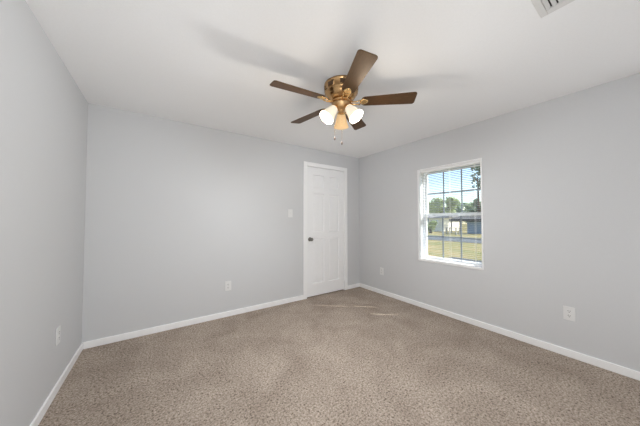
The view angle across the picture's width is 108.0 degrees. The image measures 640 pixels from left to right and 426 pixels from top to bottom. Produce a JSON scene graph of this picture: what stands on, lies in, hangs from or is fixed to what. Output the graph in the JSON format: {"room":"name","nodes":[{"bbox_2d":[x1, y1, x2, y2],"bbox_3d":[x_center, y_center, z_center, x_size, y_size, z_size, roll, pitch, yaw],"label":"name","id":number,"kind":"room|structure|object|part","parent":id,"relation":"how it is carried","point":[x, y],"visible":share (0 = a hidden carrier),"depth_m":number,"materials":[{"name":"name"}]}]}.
{"room":"empty bedroom","nodes":[
{"label":"empty bedroom","id":0,"kind":"room"},
{"bbox_2d":[0,0,87,425],"bbox_3d":[-1.203,0.065,0.599,0.150,2.310,3.750,1,-2,-35],"label":"wall","id":1,"kind":"structure","parent":0,"point":[44,111],"depth_m":1.32,"materials":[{"name":"grey paint"}]},
{"bbox_2d":[30,342,82,425],"bbox_3d":[-1.135,1.187,0.615,0.013,0.066,3.750,1,-2,-35],"label":"baseboard","id":2,"kind":"structure","parent":1,"relation":"attached to","point":[51,396],"depth_m":1.58,"materials":[{"name":"white"}]},
{"bbox_2d":[56,325,60,345],"bbox_3d":[-1.835,0.860,1.633,0.009,0.118,0.074,1,-2,-35],"label":"wall outlet","id":3,"kind":"object","parent":1,"relation":"attached to","point":[58,330],"visible":1,"depth_m":1.62,"materials":[{"name":"white plastic"}]},
{"bbox_2d":[82,103,359,341],"bbox_3d":[-0.792,0.137,3.252,3.843,2.310,0.150,1,-2,-35],"label":"wall","id":4,"kind":"structure","parent":0,"point":[176,211],"depth_m":2.66,"materials":[{"name":"grey paint"}]},
{"bbox_2d":[83,283,358,348],"bbox_3d":[-0.745,1.256,3.154,3.517,0.066,0.013,1,-2,-35],"label":"baseboard","id":5,"kind":"structure","parent":4,"relation":"attached to","point":[102,341],"depth_m":2.61,"materials":[{"name":"white"}]},
{"bbox_2d":[225,281,230,290],"bbox_3d":[-1.142,0.906,2.892,0.074,0.118,0.009,1,-2,-35],"label":"wall outlet","id":6,"kind":"object","parent":4,"relation":"attached to","point":[227,283],"visible":1,"depth_m":2.89,"materials":[{"name":"white plastic"}]},
{"bbox_2d":[288,209,292,216],"bbox_3d":[-0.431,0.004,3.403,0.074,0.118,0.016,1,-2,-35],"label":"light switch","id":7,"kind":"object","parent":4,"relation":"attached to","point":[290,211],"visible":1,"depth_m":3.40,"materials":[{"name":"white plastic"}]},
{"bbox_2d":[303,161,347,298],"bbox_3d":[0.110,0.260,3.770,0.874,2.090,0.016,1,-2,-35],"label":"trim","id":8,"kind":"structure","parent":4,"relation":"attached to","point":[305,164],"depth_m":3.56,"materials":[{"name":"white wood"}]},
{"bbox_2d":[307,166,344,296],"bbox_3d":[0.083,0.290,3.808,0.760,2.033,0.221,1,-2,-35],"label":"door","id":9,"kind":"structure","parent":4,"relation":"in","point":[325,187],"depth_m":3.77,"materials":[{"name":"white paint"}]},
{"bbox_2d":[25,0,639,157],"bbox_3d":[0.316,-1.122,1.681,3.843,0.120,4.050,1,-2,-35],"label":"ceiling","id":10,"kind":"structure","parent":0,"point":[213,64],"depth_m":1.57,"materials":[{"name":"white paint"}]},
{"bbox_2d":[270,49,416,144],"bbox_3d":[0.144,-0.802,1.912,1.123,0.506,1.140,1,-2,-35],"label":"ceiling fan","id":11,"kind":"object","parent":10,"relation":"hanging from","point":[340,91],"visible":1,"depth_m":1.83,"materials":[{"name":"brown wood"}]},
{"bbox_3d":[-0.156,-0.914,1.740,0.423,0.006,0.129,1,11,-28],"label":"blade","id":12,"kind":"part","parent":11,"relation":"part of","materials":[{"name":"brown wood"}]},
{"bbox_3d":[-0.098,-0.902,2.178,0.423,0.006,0.129,-1,11,43],"label":"blade","id":13,"kind":"part","parent":11,"relation":"part of","materials":[{"name":"brown wood"}]},
{"bbox_3d":[0.085,-0.807,1.874,0.128,0.120,0.128,42,-17,-18],"label":"lamp shade","id":14,"kind":"part","parent":11,"relation":"part of","materials":[{"name":"white glass"}]},
{"bbox_3d":[0.184,-0.803,2.015,0.128,0.120,0.128,0,37,5],"label":"lamp shade","id":15,"kind":"part","parent":11,"relation":"part of","materials":[{"name":"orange glass"}]},
{"bbox_3d":[0.256,-0.807,1.859,0.128,0.120,0.128,-45,-25,26],"label":"lamp shade","id":16,"kind":"part","parent":11,"relation":"part of","materials":[{"name":"white glass"}]},
{"bbox_3d":[0.337,-0.900,2.259,0.129,0.006,0.423,-15,-8,24],"label":"blade","id":17,"kind":"part","parent":11,"relation":"part of","materials":[{"name":"brown wood"}]},
{"bbox_3d":[0.243,-0.919,1.549,0.129,0.006,0.423,13,-4,-10],"label":"blade","id":18,"kind":"part","parent":11,"relation":"part of","materials":[{"name":"brown wood"}]},
{"bbox_3d":[0.548,-0.911,1.870,0.423,0.006,0.129,0,-15,8],"label":"blade","id":19,"kind":"part","parent":11,"relation":"part of","materials":[{"name":"brown wood"}]},
{"bbox_2d":[531,0,574,17],"bbox_3d":[1.132,-1.071,1.099,0.330,0.013,0.200,1,-2,-35],"label":"ceiling vent","id":20,"kind":"object","parent":10,"relation":"in","point":[543,7],"visible":1,"depth_m":1.20,"materials":[{"name":"white metal"}]},
{"bbox_2d":[38,287,639,425],"bbox_3d":[0.317,1.307,1.615,3.843,0.120,4.050,1,-2,-35],"label":"floor","id":21,"kind":"structure","parent":0,"point":[358,356],"depth_m":1.79,"materials":[{"name":"beige carpet"}]},
{"bbox_2d":[359,73,639,371],"bbox_3d":[1.852,0.121,2.708,0.190,2.310,3.750,1,-2,-35],"label":"wall","id":22,"kind":"structure","parent":0,"point":[561,175],"depth_m":2.19,"materials":[{"name":"grey paint"}]},
{"bbox_2d":[380,267,383,274],"bbox_3d":[0.996,0.939,3.752,0.009,0.118,0.074,1,-2,-35],"label":"wall outlet","id":23,"kind":"object","parent":22,"relation":"attached to","point":[381,268],"visible":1,"depth_m":3.75,"materials":[{"name":"white plastic"}]},
{"bbox_2d":[417,158,483,269],"bbox_3d":[1.660,0.019,2.965,0.194,1.255,0.789,1,-2,-35],"label":"window","id":24,"kind":"structure","parent":22,"relation":"in","point":[421,215],"depth_m":3.08,"materials":[{"name":"white"}]},
{"bbox_3d":[1.628,0.632,2.926,0.116,0.029,0.763,1,-2,-35],"label":"sill","id":25,"kind":"part","parent":24,"relation":"part of","materials":[{"name":"white wood"}]},
{"bbox_2d":[420,160,481,265],"bbox_3d":[1.619,0.009,2.937,0.037,1.199,0.747,1,-2,-35],"label":"window blind","id":26,"kind":"object","parent":24,"relation":"attached to","point":[474,162],"visible":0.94,"depth_m":2.90,"materials":[{"name":"white plastic"}]},
{"bbox_3d":[1.457,0.023,3.179,0.028,1.160,0.002,1,-2,-35],"label":"ladder cord","id":27,"kind":"part","parent":26,"relation":"part of","materials":[{"name":"white fabric"}]},
{"bbox_3d":[1.623,0.602,2.923,0.022,0.012,0.747,1,-2,-35],"label":"rail","id":28,"kind":"part","parent":26,"relation":"part of","materials":[{"name":"white plastic"}]},
{"bbox_3d":[1.795,0.009,2.690,0.028,1.160,0.002,1,-2,-35],"label":"ladder cord","id":29,"kind":"part","parent":26,"relation":"part of","materials":[{"name":"white fabric"}]},
{"bbox_2d":[428,216,477,259],"bbox_3d":[1.687,0.314,2.975,0.005,0.550,0.675,1,-2,-35],"label":"grille","id":30,"kind":"object","parent":24,"relation":"attached to","point":[442,237],"depth_m":3.02,"materials":[{"name":"grey plastic"}]},
{"bbox_3d":[1.719,-0.269,3.014,0.028,0.614,0.727,1,-2,-35],"label":"sash","id":31,"kind":"part","parent":24,"relation":"part of","materials":[{"name":"clear glass"}]},
{"bbox_3d":[1.692,0.304,2.979,0.028,0.610,0.727,1,-2,-35],"label":"sash","id":32,"kind":"part","parent":24,"relation":"part of","materials":[{"name":"white plastic"}]},
{"bbox_2d":[428,169,480,212],"bbox_3d":[1.714,-0.273,3.010,0.005,0.554,0.675,1,-2,-35],"label":"grille","id":33,"kind":"object","parent":24,"relation":"attached to","point":[443,192],"depth_m":3.07,"materials":[{"name":"grey"}]},
{"bbox_2d":[359,283,639,380],"bbox_3d":[1.769,1.241,2.620,0.013,0.066,3.750,1,-2,-35],"label":"baseboard","id":34,"kind":"structure","parent":22,"relation":"attached to","point":[634,374],"depth_m":2.26,"materials":[{"name":"white"}]},
{"bbox_2d":[563,306,575,321],"bbox_3d":[2.181,0.880,2.036,0.009,0.118,0.074,1,-2,-35],"label":"wall outlet","id":35,"kind":"object","parent":22,"relation":"attached to","point":[568,312],"visible":1,"depth_m":2.03,"materials":[{"name":"white plastic"}]},
{"label":"outside","id":36,"kind":"structure","parent":0,"visible":0},
{"bbox_2d":[428,224,481,259],"bbox_3d":[29.895,2.951,42.520,91.257,0.200,120.000,1,-2,-35],"label":"ground","id":37,"kind":"structure","parent":36,"point":[467,246],"depth_m":14.05,"materials":[{"name":"green plant"}]},
{"bbox_2d":[428,221,437,232],"bbox_3d":[13.718,1.669,29.006,1.725,1.685,1.724,-1,-2,37],"label":"leafy bush","id":38,"kind":"object","parent":37,"relation":"on","point":[432,224],"visible":0.61,"depth_m":28.59,"materials":[{"name":"green plant"}]},
{"bbox_2d":[427,216,458,230],"bbox_3d":[17.881,1.439,36.461,5.000,2.500,6.400,1,-2,-29],"label":"house","id":39,"kind":"structure","parent":37,"relation":"on","point":[454,223],"depth_m":33.68,"materials":[{"name":"beige"}]},
{"bbox_2d":[429,197,458,212],"bbox_3d":[22.872,-0.032,43.694,5.436,5.875,5.529,0,-2,-1],"label":"leafy tree","id":40,"kind":"object","parent":37,"relation":"on","point":[449,205],"visible":0.61,"depth_m":42.02,"materials":[{"name":"green plant"}]},
{"bbox_2d":[454,207,465,212],"bbox_3d":[27.400,0.854,46.081,3.488,4.252,3.706,1,-2,-27],"label":"leafy tree","id":41,"kind":"object","parent":37,"relation":"on","point":[458,210],"visible":0.18,"depth_m":44.75,"materials":[{"name":"green plant"}]},
{"bbox_2d":[451,216,481,233],"bbox_3d":[18.415,1.415,28.221,2.200,2.100,4.400,1,-2,-27],"label":"garden shed","id":42,"kind":"object","parent":37,"relation":"on","point":[476,229],"visible":0.46,"depth_m":27.58,"materials":[{"name":"blue"}]},
{"bbox_2d":[463,203,474,221],"bbox_3d":[35.164,0.293,55.317,3.871,5.835,4.695,0,-2,6],"label":"leafy tree","id":43,"kind":"object","parent":37,"relation":"on","point":[467,205],"visible":0.23,"depth_m":54.82,"materials":[{"name":"green plant"}]},
{"bbox_2d":[466,198,480,212],"bbox_3d":[26.165,0.176,38.202,4.076,5.165,3.869,-1,-2,22],"label":"leafy tree","id":44,"kind":"object","parent":37,"relation":"on","point":[475,204],"visible":0.11,"depth_m":38.10,"materials":[{"name":"green plant"}]},
{"bbox_2d":[471,167,480,211],"bbox_3d":[22.804,-2.236,32.891,2.400,9.662,3.073,1,-2,-35],"label":"tree","id":45,"kind":"object","parent":37,"relation":"on","point":[473,168],"visible":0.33,"depth_m":32.98,"materials":[{"name":"green plant"}]},
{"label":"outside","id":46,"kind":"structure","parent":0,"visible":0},
{"bbox_2d":[428,235,481,243],"bbox_3d":[6.961,2.420,26.690,5.000,0.015,120.000,1,-2,-35],"label":"road","id":47,"kind":"structure","parent":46,"point":[430,238],"depth_m":19.43,"materials":[{"name":"grey asphalt"}]},
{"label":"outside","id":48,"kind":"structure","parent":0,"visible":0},
{"bbox_2d":[449,257,481,262],"bbox_3d":[9.383,1.804,4.187,1.400,0.020,14.200,1,-2,-35],"label":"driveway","id":49,"kind":"structure","parent":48,"point":[456,258],"depth_m":9.74,"materials":[{"name":"white concrete"}]}
]}

